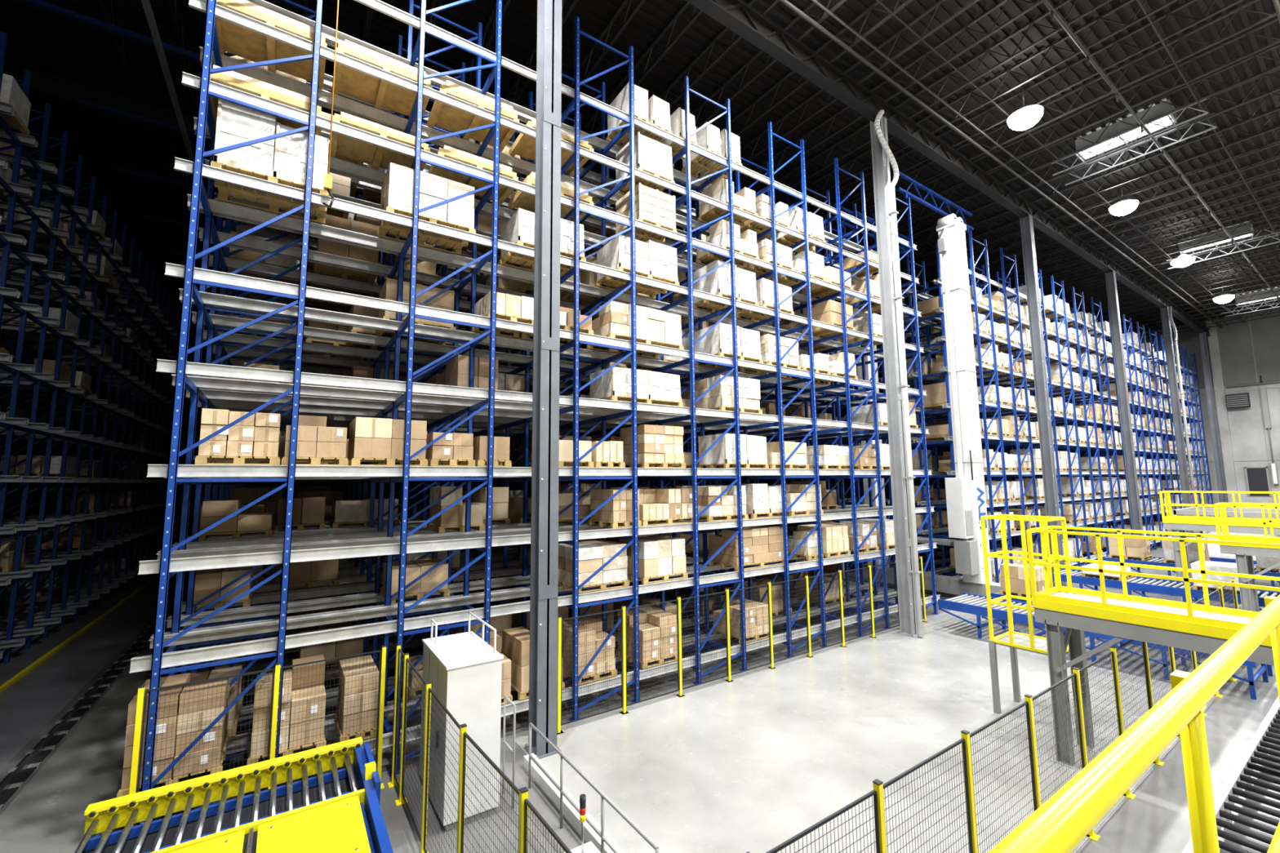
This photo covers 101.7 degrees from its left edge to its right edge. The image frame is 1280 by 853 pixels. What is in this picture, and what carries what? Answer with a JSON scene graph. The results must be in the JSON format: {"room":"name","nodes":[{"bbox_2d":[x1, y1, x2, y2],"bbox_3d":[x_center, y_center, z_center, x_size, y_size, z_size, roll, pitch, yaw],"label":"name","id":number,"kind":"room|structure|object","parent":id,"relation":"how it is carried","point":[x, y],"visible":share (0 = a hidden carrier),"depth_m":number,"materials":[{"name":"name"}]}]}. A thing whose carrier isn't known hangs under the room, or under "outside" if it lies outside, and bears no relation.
{"room":"warehouse","nodes":[
{"label":"warehouse","id":0,"kind":"room"},
{"bbox_2d":[20,0,224,280],"bbox_3d":[-18.108,-10.086,20.990,4.900,0.350,37.000,3,-7,-34],"label":"guide","id":1,"kind":"object","parent":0,"point":[156,42],"visible":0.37,"depth_m":15.78,"materials":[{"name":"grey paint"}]},
{"bbox_2d":[8,266,856,561],"bbox_3d":[-7.568,0.684,50.771,96.000,19.300,0.300,3,-7,-34],"label":"wall","id":2,"kind":"structure","parent":0,"point":[171,285],"depth_m":34.88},
{"bbox_2d":[3,0,1210,337],"bbox_3d":[12.821,-11.047,21.427,96.036,0.674,29.360,3,-7,-34],"label":"girder","id":3,"kind":"object","parent":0,"point":[736,15],"depth_m":18.20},
{"bbox_2d":[0,0,1279,377],"bbox_3d":[9.458,-11.771,26.506,96.000,0.270,61.000,3,-7,-34],"label":"ceiling","id":4,"kind":"structure","parent":0,"point":[39,39],"depth_m":19.31,"materials":[{"name":"metal"}]},
{"bbox_2d":[0,515,1279,852],"bbox_3d":[9.640,7.632,24.485,96.400,0.312,61.401,3,-7,-34],"label":"floor","id":5,"kind":"structure","parent":0,"point":[751,762],"depth_m":9.67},
{"bbox_2d":[0,574,159,693],"bbox_3d":[-18.840,6.971,17.396,0.100,0.090,39.000,3,-7,-34],"label":"kerb","id":6,"kind":"object","parent":5,"relation":"on","point":[28,668],"visible":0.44,"depth_m":16.43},
{"bbox_2d":[0,31,177,663],"bbox_3d":[-22.615,-1.123,17.104,6.400,16.200,30.750,3,-7,-34],"label":"rack","id":7,"kind":"object","parent":5,"relation":"on","point":[37,393],"visible":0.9,"depth_m":18.35,"materials":[{"name":"metal"}]},
{"bbox_2d":[0,73,160,614],"bbox_3d":[-22.032,-1.105,16.599,5.793,14.806,28.940,3,-7,-34],"label":"cartons","id":8,"kind":"object","parent":7,"relation":"on","point":[11,93],"visible":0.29,"depth_m":19.38,"materials":[{"name":"brown cardboard"}]},
{"bbox_2d":[0,587,186,810],"bbox_3d":[-17.197,7.056,18.499,0.360,0.120,39.000,3,-7,-34],"label":"rail","id":9,"kind":"object","parent":5,"relation":"on","point":[15,778],"visible":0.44,"depth_m":10.88,"materials":[{"name":"silver metal"}]},
{"bbox_2d":[0,570,188,771],"bbox_3d":[-17.891,7.038,17.728,1.350,0.008,40.500,3,-7,-34],"label":"strip","id":10,"kind":"object","parent":5,"relation":"on","point":[24,713],"visible":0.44,"depth_m":13.69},
{"bbox_2d":[74,737,393,852],"bbox_3d":[-4.351,4.935,5.288,3.160,1.360,3.680,3,-7,-34],"label":"conveyor","id":11,"kind":"object","parent":5,"relation":"on","point":[340,811],"visible":1,"depth_m":6.20,"materials":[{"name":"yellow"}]},
{"bbox_2d":[128,644,386,826],"bbox_3d":[-5.585,4.769,7.879,3.180,2.250,0.160,3,-7,-34],"label":"fence","id":12,"kind":"object","parent":5,"relation":"on","point":[140,715],"visible":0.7,"depth_m":7.87,"materials":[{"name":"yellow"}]},
{"bbox_2d":[419,611,515,831],"bbox_3d":[-2.866,4.595,8.557,1.087,2.687,1.690,3,-7,-34],"label":"tall cabinet","id":13,"kind":"object","parent":5,"relation":"on","point":[464,671],"visible":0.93,"depth_m":7.92,"materials":[{"name":"white metal"}]},
{"bbox_2d":[387,643,572,852],"bbox_3d":[-2.085,4.537,5.969,0.213,2.250,7.169,4,-7,-36],"label":"fence","id":14,"kind":"object","parent":5,"relation":"on","point":[523,803],"visible":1,"depth_m":6.60,"materials":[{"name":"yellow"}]},
{"bbox_2d":[128,0,939,825],"bbox_3d":[-6.137,-0.335,26.150,22.320,16.200,29.335,3,-7,-34],"label":"rack","id":15,"kind":"object","parent":5,"relation":"on","point":[362,552],"visible":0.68,"depth_m":11.87,"materials":[{"name":"metal"}]},
{"bbox_2d":[116,672,230,797],"bbox_3d":[-7.139,4.670,8.111,1.150,1.280,1.200,3,-7,-34],"label":"cartons","id":16,"kind":"object","parent":15,"relation":"on","point":[178,679],"visible":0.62,"depth_m":7.74,"materials":[{"name":"brown cardboard"}]},
{"bbox_2d":[194,408,280,465],"bbox_3d":[-6.753,0.231,8.863,1.080,0.880,1.200,3,-7,-34],"label":"cartons","id":17,"kind":"object","parent":15,"relation":"on","point":[256,437],"visible":0.91,"depth_m":8.40,"materials":[{"name":"brown cardboard"}]},
{"bbox_2d":[210,97,328,224],"bbox_3d":[-6.643,-4.739,9.487,1.660,1.272,1.200,3,-7,-34],"label":"cartons","id":18,"kind":"object","parent":15,"relation":"on","point":[282,160],"visible":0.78,"depth_m":9.04,"materials":[{"name":"white cardboard"}]},
{"bbox_2d":[247,654,326,764],"bbox_3d":[-5.977,4.767,8.887,1.050,1.227,1.200,3,-7,-34],"label":"cartons","id":19,"kind":"object","parent":15,"relation":"on","point":[304,680],"visible":0.72,"depth_m":8.50,"materials":[{"name":"brown cardboard"}]},
{"bbox_2d":[281,425,348,465],"bbox_3d":[-5.886,0.383,9.434,0.970,0.678,1.200,3,-7,-34],"label":"cartons","id":20,"kind":"object","parent":15,"relation":"on","point":[315,444],"visible":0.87,"depth_m":9.00,"materials":[{"name":"brown cardboard"}]},
{"bbox_2d":[334,654,378,742],"bbox_3d":[-5.126,4.899,9.449,0.600,1.065,1.200,3,-7,-34],"label":"cartons","id":21,"kind":"object","parent":15,"relation":"on","point":[362,663],"visible":0.86,"depth_m":9.04,"materials":[{"name":"brown cardboard"}]},
{"bbox_2d":[347,417,427,466],"bbox_3d":[-4.912,0.345,10.097,1.280,0.875,1.200,3,-7,-34],"label":"cartons","id":22,"kind":"object","parent":15,"relation":"on","point":[380,440],"visible":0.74,"depth_m":9.59,"materials":[{"name":"brown cardboard"}]},
{"bbox_2d":[208,0,593,222],"bbox_3d":[-4.485,-6.304,11.121,7.300,1.785,1.200,3,-7,-34],"label":"pallets","id":23,"kind":"object","parent":15,"relation":"on","point":[234,39],"visible":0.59,"depth_m":10.43,"materials":[{"name":"brown wood"}]},
{"bbox_2d":[377,162,475,255],"bbox_3d":[-4.468,-4.508,10.934,1.700,1.072,1.200,3,-7,-34],"label":"cartons","id":24,"kind":"object","parent":15,"relation":"on","point":[397,189],"visible":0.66,"depth_m":10.58,"materials":[{"name":"white cardboard"}]},
{"bbox_2d":[425,432,475,466],"bbox_3d":[-3.986,0.505,10.707,0.850,0.665,1.200,3,-7,-34],"label":"cartons","id":25,"kind":"object","parent":15,"relation":"on","point":[454,449],"visible":0.81,"depth_m":10.26,"materials":[{"name":"brown cardboard"}]},
{"bbox_2d":[472,435,511,466],"bbox_3d":[-3.302,0.568,11.164,0.700,0.622,1.200,3,-7,-34],"label":"cartons","id":26,"kind":"object","parent":15,"relation":"on","point":[501,444],"visible":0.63,"depth_m":10.71,"materials":[{"name":"brown cardboard"}]},
{"bbox_2d":[471,290,533,338],"bbox_3d":[-3.040,-2.491,11.679,1.100,0.628,1.200,3,-7,-34],"label":"cartons","id":27,"kind":"object","parent":15,"relation":"on","point":[508,307],"visible":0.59,"depth_m":11.28,"materials":[{"name":"white cardboard"}]},
{"bbox_2d":[502,626,564,700],"bbox_3d":[-2.348,5.037,11.316,1.000,1.125,1.200,3,-7,-34],"label":"cartons","id":28,"kind":"object","parent":15,"relation":"on","point":[516,641],"visible":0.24,"depth_m":10.81,"materials":[{"name":"brown cardboard"}]},
{"bbox_2d":[498,208,586,276],"bbox_3d":[-2.312,-4.334,12.376,1.700,0.985,1.200,3,-7,-34],"label":"cartons","id":29,"kind":"object","parent":15,"relation":"on","point":[519,229],"visible":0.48,"depth_m":12.07,"materials":[{"name":"white cardboard"}]},
{"bbox_2d":[189,55,918,737],"bbox_3d":[-5.951,0.364,25.328,21.537,13.392,27.481,3,-7,-34],"label":"cartons","id":30,"kind":"object","parent":15,"relation":"on","point":[311,503],"visible":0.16,"depth_m":13.19,"materials":[{"name":"brown cardboard"}]},
{"bbox_2d":[562,616,617,685],"bbox_3d":[-1.290,5.124,12.023,1.050,1.079,1.200,3,-7,-34],"label":"cartons","id":31,"kind":"object","parent":15,"relation":"on","point":[593,631],"visible":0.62,"depth_m":11.62,"materials":[{"name":"brown cardboard"}]},
{"bbox_2d":[558,539,629,593],"bbox_3d":[-1.162,3.267,12.314,1.400,0.970,1.200,3,-7,-34],"label":"cartons","id":32,"kind":"object","parent":15,"relation":"on","point":[593,554],"visible":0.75,"depth_m":11.91,"materials":[{"name":"beige cardboard"}]},
{"bbox_2d":[582,440,625,467],"bbox_3d":[-1.021,0.703,12.694,0.800,0.627,1.200,3,-7,-34],"label":"cartons","id":33,"kind":"object","parent":15,"relation":"on","point":[608,453],"visible":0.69,"depth_m":12.21,"materials":[{"name":"beige cardboard"}]},
{"bbox_2d":[588,489,641,528],"bbox_3d":[-0.635,1.994,12.812,0.800,0.877,1.200,3,-7,-34],"label":"cartons","id":34,"kind":"object","parent":15,"relation":"on","point":[618,509],"visible":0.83,"depth_m":12.38,"materials":[{"name":"brown cardboard"}]},
{"bbox_2d":[606,82,649,147],"bbox_3d":[-0.340,-8.438,14.165,0.650,1.042,1.200,3,-7,-34],"label":"cartons","id":35,"kind":"object","parent":15,"relation":"on","point":[621,102],"visible":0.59,"depth_m":13.85,"materials":[{"name":"white cardboard"}]},
{"bbox_2d":[586,301,684,359],"bbox_3d":[-0.118,-2.490,13.658,2.250,0.981,1.200,3,-7,-34],"label":"cartons","id":36,"kind":"object","parent":15,"relation":"on","point":[653,326],"visible":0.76,"depth_m":13.16,"materials":[{"name":"white cardboard"}]},
{"bbox_2d":[588,366,683,412],"bbox_3d":[-0.103,-0.929,13.495,2.150,0.863,1.200,3,-7,-34],"label":"cartons","id":37,"kind":"object","parent":15,"relation":"on","point":[652,387],"visible":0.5,"depth_m":13.01,"materials":[{"name":"white cardboard"}]},
{"bbox_2d":[595,234,679,299],"bbox_3d":[-0.072,-4.255,13.884,1.900,1.098,1.200,3,-7,-34],"label":"cartons","id":38,"kind":"object","parent":15,"relation":"on","point":[654,260],"visible":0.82,"depth_m":13.52,"materials":[{"name":"white cardboard"}]},
{"bbox_2d":[615,131,675,195],"bbox_3d":[0.108,-7.067,14.317,1.200,1.139,1.200,3,-7,-34],"label":"cartons","id":39,"kind":"object","parent":15,"relation":"on","point":[652,157],"visible":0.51,"depth_m":13.94,"materials":[{"name":"white cardboard"}]},
{"bbox_2d":[615,182,676,243],"bbox_3d":[0.142,-5.678,14.187,1.250,1.087,1.200,3,-7,-34],"label":"cartons","id":40,"kind":"object","parent":15,"relation":"on","point":[653,206],"visible":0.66,"depth_m":13.81,"materials":[{"name":"white cardboard"}]},
{"bbox_2d":[616,605,677,669],"bbox_3d":[0.182,5.213,13.010,1.100,1.079,1.200,3,-7,-34],"label":"cartons","id":41,"kind":"object","parent":15,"relation":"on","point":[646,611],"visible":0.69,"depth_m":12.67,"materials":[{"name":"brown cardboard"}]},
{"bbox_2d":[620,424,685,467],"bbox_3d":[0.304,0.561,13.607,1.300,1.073,1.200,3,-7,-34],"label":"cartons","id":42,"kind":"object","parent":15,"relation":"on","point":[658,446],"visible":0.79,"depth_m":13.16,"materials":[{"name":"brown cardboard"}]},
{"bbox_2d":[619,534,688,584],"bbox_3d":[0.310,3.351,13.302,1.350,0.981,1.200,3,-7,-34],"label":"cartons","id":43,"kind":"object","parent":15,"relation":"on","point":[664,557],"visible":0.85,"depth_m":12.86,"materials":[{"name":"beige cardboard"}]},
{"bbox_2d":[618,488,693,526],"bbox_3d":[0.422,2.056,13.521,1.650,0.880,1.200,3,-7,-34],"label":"cartons","id":44,"kind":"object","parent":15,"relation":"on","point":[655,505],"visible":0.82,"depth_m":13.22,"materials":[{"name":"brown cardboard"}]},
{"bbox_2d":[640,94,672,142],"bbox_3d":[0.283,-8.377,14.580,0.650,0.995,1.200,3,-7,-34],"label":"cartons","id":45,"kind":"object","parent":15,"relation":"on","point":[659,114],"visible":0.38,"depth_m":14.12,"materials":[{"name":"white cardboard"}]},
{"bbox_2d":[661,106,697,168],"bbox_3d":[1.029,-8.341,15.082,0.650,1.014,1.200,3,-7,-34],"label":"cartons","id":46,"kind":"object","parent":15,"relation":"on","point":[677,117],"visible":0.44,"depth_m":14.68,"materials":[{"name":"white cardboard"}]},
{"bbox_2d":[681,121,722,177],"bbox_3d":[1.838,-8.273,15.622,0.600,0.975,1.200,3,-7,-34],"label":"cartons","id":47,"kind":"object","parent":15,"relation":"on","point":[708,137],"visible":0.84,"depth_m":15.28,"materials":[{"name":"white cardboard"}]},
{"bbox_2d":[681,485,748,521],"bbox_3d":[2.081,2.131,14.636,1.450,0.930,1.200,3,-7,-34],"label":"cartons","id":48,"kind":"object","parent":15,"relation":"on","point":[726,506],"visible":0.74,"depth_m":14.09,"materials":[{"name":"beige cardboard"}]},
{"bbox_2d":[693,259,758,317],"bbox_3d":[2.540,-4.112,15.638,1.600,1.127,1.200,3,-7,-34],"label":"cartons","id":49,"kind":"object","parent":15,"relation":"on","point":[717,282],"visible":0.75,"depth_m":15.24,"materials":[{"name":"white cardboard"}]},
{"bbox_2d":[695,219,759,268],"bbox_3d":[2.652,-5.445,15.861,1.500,0.925,1.200,3,-7,-34],"label":"cartons","id":50,"kind":"object","parent":15,"relation":"on","point":[745,242],"visible":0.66,"depth_m":15.46,"materials":[{"name":"white cardboard"}]},
{"bbox_2d":[697,177,757,226],"bbox_3d":[2.681,-6.784,16.028,1.400,0.880,1.200,3,-7,-34],"label":"cartons","id":51,"kind":"object","parent":15,"relation":"on","point":[744,199],"visible":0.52,"depth_m":15.74,"materials":[{"name":"white cardboard"}]},
{"bbox_2d":[693,322,763,368],"bbox_3d":[2.598,-2.341,15.481,1.700,1.013,1.200,3,-7,-34],"label":"cartons","id":52,"kind":"object","parent":15,"relation":"on","point":[718,341],"visible":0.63,"depth_m":15.03,"materials":[{"name":"white cardboard"}]},
{"bbox_2d":[695,374,762,418],"bbox_3d":[2.571,-0.850,15.298,1.600,1.029,1.200,3,-7,-34],"label":"cartons","id":53,"kind":"object","parent":15,"relation":"on","point":[721,397],"visible":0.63,"depth_m":14.87,"materials":[{"name":"white cardboard"}]},
{"bbox_2d":[697,433,768,468],"bbox_3d":[2.710,0.753,15.215,1.700,0.981,1.200,3,-7,-34],"label":"cartons","id":54,"kind":"object","parent":15,"relation":"on","point":[722,455],"visible":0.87,"depth_m":14.77,"materials":[{"name":"white cardboard"}]},
{"bbox_2d":[711,597,768,644],"bbox_3d":[2.879,5.480,14.807,1.200,0.870,1.200,3,-7,-34],"label":"cartons","id":55,"kind":"object","parent":15,"relation":"on","point":[735,601],"visible":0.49,"depth_m":14.40,"materials":[{"name":"brown cardboard"}]},
{"bbox_2d":[707,524,783,570],"bbox_3d":[3.109,3.470,15.185,2.000,1.082,1.200,3,-7,-34],"label":"cartons","id":56,"kind":"object","parent":15,"relation":"on","point":[762,544],"visible":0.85,"depth_m":14.71,"materials":[{"name":"brown cardboard"}]},
{"bbox_2d":[724,484,782,518],"bbox_3d":[3.429,2.192,15.543,1.400,0.971,1.200,3,-7,-34],"label":"cartons","id":57,"kind":"object","parent":15,"relation":"on","point":[761,499],"visible":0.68,"depth_m":14.96,"materials":[{"name":"white cardboard"}]},
{"bbox_2d":[736,277,794,325],"bbox_3d":[3.951,-3.952,16.576,1.400,0.978,1.200,3,-7,-34],"label":"cartons","id":58,"kind":"object","parent":15,"relation":"on","point":[765,287],"visible":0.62,"depth_m":16.17,"materials":[{"name":"white cardboard"}]},
{"bbox_2d":[739,193,791,242],"bbox_3d":[3.967,-6.705,16.891,1.300,0.880,1.200,3,-7,-34],"label":"cartons","id":59,"kind":"object","parent":15,"relation":"on","point":[762,202],"visible":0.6,"depth_m":16.53,"materials":[{"name":"white cardboard"}]},
{"bbox_2d":[739,238,794,279],"bbox_3d":[4.063,-5.312,16.802,1.300,0.827,1.200,3,-7,-34],"label":"cartons","id":60,"kind":"object","parent":15,"relation":"on","point":[764,246],"visible":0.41,"depth_m":16.40,"materials":[{"name":"white cardboard"}]},
{"bbox_2d":[740,333,800,375],"bbox_3d":[4.112,-2.230,16.495,1.450,0.973,1.200,3,-7,-34],"label":"cartons","id":61,"kind":"object","parent":15,"relation":"on","point":[767,341],"visible":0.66,"depth_m":16.04,"materials":[{"name":"white cardboard"}]},
{"bbox_2d":[742,441,808,469],"bbox_3d":[4.225,0.919,16.223,1.650,0.831,1.200,3,-7,-34],"label":"cartons","id":62,"kind":"object","parent":15,"relation":"on","point":[798,458],"visible":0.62,"depth_m":15.85,"materials":[{"name":"beige cardboard"}]},
{"bbox_2d":[765,484,823,515],"bbox_3d":[4.798,2.303,16.458,1.500,0.916,1.200,3,-7,-34],"label":"cartons","id":63,"kind":"object","parent":15,"relation":"on","point":[806,503],"visible":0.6,"depth_m":16.03,"materials":[{"name":"beige cardboard"}]},
{"bbox_2d":[769,206,826,255],"bbox_3d":[5.376,-6.672,17.842,1.500,0.983,1.200,3,-7,-34],"label":"cartons","id":64,"kind":"object","parent":15,"relation":"on","point":[815,225],"visible":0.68,"depth_m":17.46,"materials":[{"name":"white cardboard"}]},
{"bbox_2d":[771,251,826,293],"bbox_3d":[5.348,-5.284,17.669,1.400,0.927,1.200,3,-7,-34],"label":"cartons","id":65,"kind":"object","parent":15,"relation":"on","point":[816,260],"visible":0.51,"depth_m":17.34,"materials":[{"name":"white cardboard"}]},
{"bbox_2d":[787,529,823,560],"bbox_3d":[5.059,3.714,16.479,0.700,0.827,1.200,3,-7,-34],"label":"cartons","id":66,"kind":"object","parent":15,"relation":"on","point":[809,548],"visible":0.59,"depth_m":16.05,"materials":[{"name":"beige cardboard"}]},
{"bbox_2d":[795,444,849,469],"bbox_3d":[6.195,1.062,17.541,1.500,0.782,1.200,3,-7,-34],"label":"cartons","id":67,"kind":"object","parent":15,"relation":"on","point":[828,455],"visible":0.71,"depth_m":17.05,"materials":[{"name":"beige cardboard"}]},
{"bbox_2d":[797,524,850,557],"bbox_3d":[6.013,3.722,17.124,1.200,0.929,1.200,3,-7,-34],"label":"cartons","id":68,"kind":"object","parent":15,"relation":"on","point":[835,540],"visible":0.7,"depth_m":16.65,"materials":[{"name":"beige cardboard"}]},
{"bbox_2d":[818,171,973,259],"bbox_3d":[11.236,-9.277,24.888,6.200,1.000,5.940,3,-7,-34],"label":"tie","id":69,"kind":"object","parent":15,"relation":"attached to","point":[906,193],"visible":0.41,"depth_m":22.73,"materials":[{"name":"blue paint"}]},
{"bbox_2d":[524,0,561,759],"bbox_3d":[-1.903,-2.765,10.636,0.520,17.740,0.520,3,-7,-34],"label":"steel column","id":70,"kind":"structure","parent":5,"relation":"on","point":[544,591],"depth_m":10.32,"materials":[{"name":"grey"}]},
{"bbox_2d":[523,753,624,852],"bbox_3d":[-0.256,5.649,6.722,0.180,0.160,6.200,3,-7,-34],"label":"curb","id":71,"kind":"object","parent":5,"relation":"on","point":[572,815],"visible":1,"depth_m":7.86,"materials":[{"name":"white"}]},
{"bbox_2d":[528,722,659,852],"bbox_3d":[-0.811,5.262,7.116,0.044,1.022,3.644,3,-7,-34],"label":"guard rail","id":72,"kind":"object","parent":5,"relation":"on","point":[603,839],"visible":0.95,"depth_m":7.19,"materials":[{"name":"metal"}]},
{"bbox_2d":[556,555,927,733],"bbox_3d":[4.149,5.358,14.407,14.110,2.250,0.160,3,-7,-34],"label":"fence","id":73,"kind":"object","parent":5,"relation":"on","point":[624,651],"visible":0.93,"depth_m":13.05,"materials":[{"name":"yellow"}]},
{"bbox_2d":[870,115,917,637],"bbox_3d":[8.590,-2.131,17.673,0.520,17.740,0.520,3,-7,-34],"label":"steel column","id":74,"kind":"structure","parent":5,"relation":"on","point":[881,163],"depth_m":17.54,"materials":[{"name":"grey"}]},
{"bbox_2d":[874,109,923,637],"bbox_3d":[8.575,-2.162,17.205,1.186,17.606,0.260,3,-7,-34],"label":"drain pipe","id":75,"kind":"object","parent":74,"relation":"attached to","point":[893,213],"visible":1,"depth_m":17.18,"materials":[{"name":"white metal"}]},
{"bbox_2d":[848,213,1000,597],"bbox_3d":[5.483,0.277,33.459,1.750,16.280,31.600,3,-7,-34],"label":"crane","id":76,"kind":"object","parent":5,"relation":"on","point":[966,500],"visible":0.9,"depth_m":21.61,"materials":[{"name":"white metal"}]},
{"bbox_2d":[746,577,1246,852],"bbox_3d":[8.358,4.732,8.777,18.365,2.250,0.160,3,-7,-34],"label":"fence","id":77,"kind":"object","parent":5,"relation":"on","point":[878,785],"visible":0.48,"depth_m":6.43,"materials":[{"name":"grey"}]},
{"bbox_2d":[814,231,1214,582],"bbox_3d":[30.477,0.602,38.451,43.600,16.200,8.895,3,-7,-34],"label":"rack","id":78,"kind":"object","parent":5,"relation":"on","point":[937,447],"visible":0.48,"depth_m":28.58,"materials":[{"name":"metal"}]},
{"bbox_2d":[902,284,1206,580],"bbox_3d":[31.559,0.457,36.559,42.599,14.831,4.120,3,-7,-34],"label":"cartons","id":79,"kind":"object","parent":78,"relation":"on","point":[936,396],"visible":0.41,"depth_m":28.23,"materials":[{"name":"beige cardboard"}]},
{"bbox_2d":[980,514,1072,714],"bbox_3d":[8.337,4.023,11.115,1.100,4.145,1.250,3,-7,-34],"label":"cage","id":80,"kind":"object","parent":5,"relation":"on","point":[1015,640],"visible":0.68,"depth_m":11.12,"materials":[{"name":"yellow metal"}]},
{"bbox_2d":[1019,213,1067,586],"bbox_3d":[19.083,-1.496,24.710,0.520,17.740,0.520,3,-7,-34],"label":"steel column","id":81,"kind":"structure","parent":5,"relation":"on","point":[1035,321],"depth_m":24.75,"materials":[{"name":"grey"}]},
{"bbox_2d":[937,592,1268,699],"bbox_3d":[12.616,5.982,14.983,1.800,0.970,6.906,3,-7,-34],"label":"conveyor","id":82,"kind":"object","parent":5,"relation":"on","point":[975,604],"depth_m":15.56,"materials":[{"name":"metal"}]},
{"bbox_2d":[1105,270,1143,535],"bbox_3d":[29.576,-0.862,31.747,0.520,17.740,0.520,3,-7,-34],"label":"steel column","id":83,"kind":"structure","parent":5,"relation":"on","point":[1110,277],"depth_m":31.76,"materials":[{"name":"grey"}]},
{"bbox_2d":[990,592,1273,676],"bbox_3d":[14.663,6.075,16.058,1.600,0.970,6.410,3,-7,-34],"label":"conveyor","id":84,"kind":"object","parent":5,"relation":"on","point":[1269,669],"depth_m":17.52,"materials":[{"name":"metal"}]},
{"bbox_2d":[999,563,1045,596],"bbox_3d":[13.372,5.312,18.052,1.200,1.021,1.200,3,-7,-34],"label":"cartons","id":85,"kind":"object","parent":84,"relation":"on","point":[1017,583],"visible":0.38,"depth_m":17.74,"materials":[{"name":"brown cardboard"}]},
{"bbox_2d":[987,594,1279,852],"bbox_3d":[2.886,2.691,-0.501,9.500,4.490,4.440,3,-7,-34],"label":"railing","id":86,"kind":"object","parent":5,"relation":"on","point":[1061,823],"visible":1,"depth_m":1.12,"materials":[{"name":"yellow metal"}]},
{"bbox_2d":[1026,525,1279,769],"bbox_3d":[10.581,3.489,5.659,1.360,4.035,10.200,3,-7,-34],"label":"walkway","id":87,"kind":"object","parent":5,"relation":"on","point":[1206,631],"visible":0.89,"depth_m":8.85,"materials":[{"name":"yellow metal"}]},
{"bbox_2d":[1052,568,1279,610],"bbox_3d":[19.354,6.128,17.957,1.700,1.170,8.111,3,-7,-34],"label":"conveyor","id":88,"kind":"object","parent":5,"relation":"on","point":[1175,588],"depth_m":18.73,"materials":[{"name":"metal"}]},
{"bbox_2d":[1190,560,1239,592],"bbox_3d":[19.655,5.083,17.602,1.300,0.854,1.200,3,-7,-34],"label":"cartons","id":89,"kind":"object","parent":88,"relation":"on","point":[1210,566],"visible":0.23,"depth_m":17.37,"materials":[{"name":"white cardboard"}]},
{"bbox_2d":[1160,306,1195,537],"bbox_3d":[40.069,-0.228,38.784,0.520,17.740,0.520,3,-7,-34],"label":"steel column","id":90,"kind":"structure","parent":5,"relation":"on","point":[1166,323],"depth_m":38.87,"materials":[{"name":"grey"}]},
{"bbox_2d":[1102,555,1279,595],"bbox_3d":[24.094,6.327,21.027,2.000,1.320,7.916,3,-7,-34],"label":"conveyor","id":91,"kind":"object","parent":5,"relation":"on","point":[1155,561],"depth_m":22.50,"materials":[{"name":"metal"}]},
{"bbox_2d":[1107,537,1152,560],"bbox_3d":[22.288,5.505,23.705,1.300,0.930,1.200,3,-7,-34],"label":"cartons","id":92,"kind":"object","parent":91,"relation":"on","point":[1132,548],"visible":0.91,"depth_m":23.28,"materials":[{"name":"brown cardboard"}]},
{"bbox_2d":[1198,332,1229,517],"bbox_3d":[50.562,0.407,45.821,0.520,17.740,0.520,3,-7,-34],"label":"steel column","id":93,"kind":"structure","parent":5,"relation":"on","point":[1202,336],"depth_m":45.91,"materials":[{"name":"grey"}]},
{"bbox_2d":[1159,490,1279,602],"bbox_3d":[25.021,4.302,16.412,1.360,4.375,11.950,3,-7,-34],"label":"walkway","id":94,"kind":"object","parent":5,"relation":"on","point":[1176,523],"visible":0.77,"depth_m":20.35,"materials":[{"name":"yellow metal"}]},
{"bbox_2d":[1172,506,1279,564],"bbox_3d":[27.654,5.545,23.879,4.160,3.400,3.660,3,-7,-34],"label":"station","id":95,"kind":"object","parent":5,"relation":"on","point":[1214,550],"visible":0.34,"depth_m":23.79,"materials":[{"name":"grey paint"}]},
{"bbox_2d":[1182,697,1279,852],"bbox_3d":[9.119,5.484,7.480,11.000,0.470,0.850,3,-7,-34],"label":"conveyor","id":96,"kind":"object","parent":5,"relation":"on","point":[1240,778],"depth_m":7.52,"materials":[{"name":"grey metal"}]},
{"bbox_2d":[1213,502,1279,617],"bbox_3d":[21.103,4.046,12.391,1.360,4.125,9.650,3,-7,-34],"label":"walkway","id":97,"kind":"object","parent":5,"relation":"on","point":[1244,555],"visible":0.7,"depth_m":15.77,"materials":[{"name":"yellow metal"}]},
{"bbox_2d":[97,0,1279,341],"bbox_3d":[24.577,-11.772,22.793,75.050,0.780,38.011,3,-7,-34],"label":"roof","id":98,"kind":"structure","parent":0,"point":[369,14],"depth_m":19.98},
{"bbox_2d":[778,0,1279,328],"bbox_3d":[15.442,-11.508,17.559,94.000,0.440,7.710,3,-7,-34],"label":"pipes","id":99,"kind":"object","parent":98,"relation":"hanging from","point":[1276,2],"visible":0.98,"depth_m":19.24,"materials":[{"name":"metal"}]},
{"bbox_2d":[1051,98,1216,186],"bbox_3d":[19.727,-11.645,21.070,1.470,1.260,4.611,3,-7,-34],"label":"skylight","id":100,"kind":"object","parent":98,"relation":"attached to","point":[1171,119],"visible":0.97,"depth_m":20.93,"materials":[{"name":"white"}]},
{"bbox_2d":[1160,221,1279,269],"bbox_3d":[33.994,-10.782,30.638,1.470,1.260,4.611,3,-7,-34],"label":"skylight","id":101,"kind":"object","parent":98,"relation":"attached to","point":[1244,229],"visible":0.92,"depth_m":30.45,"materials":[{"name":"white"}]},
{"bbox_2d":[856,308,1279,521],"bbox_3d":[49.384,0.300,52.216,0.550,19.300,61.000,3,-7,-34],"label":"wall","id":102,"kind":"structure","parent":0,"point":[1240,353],"depth_m":46.38,"materials":[{"name":"concrete"}]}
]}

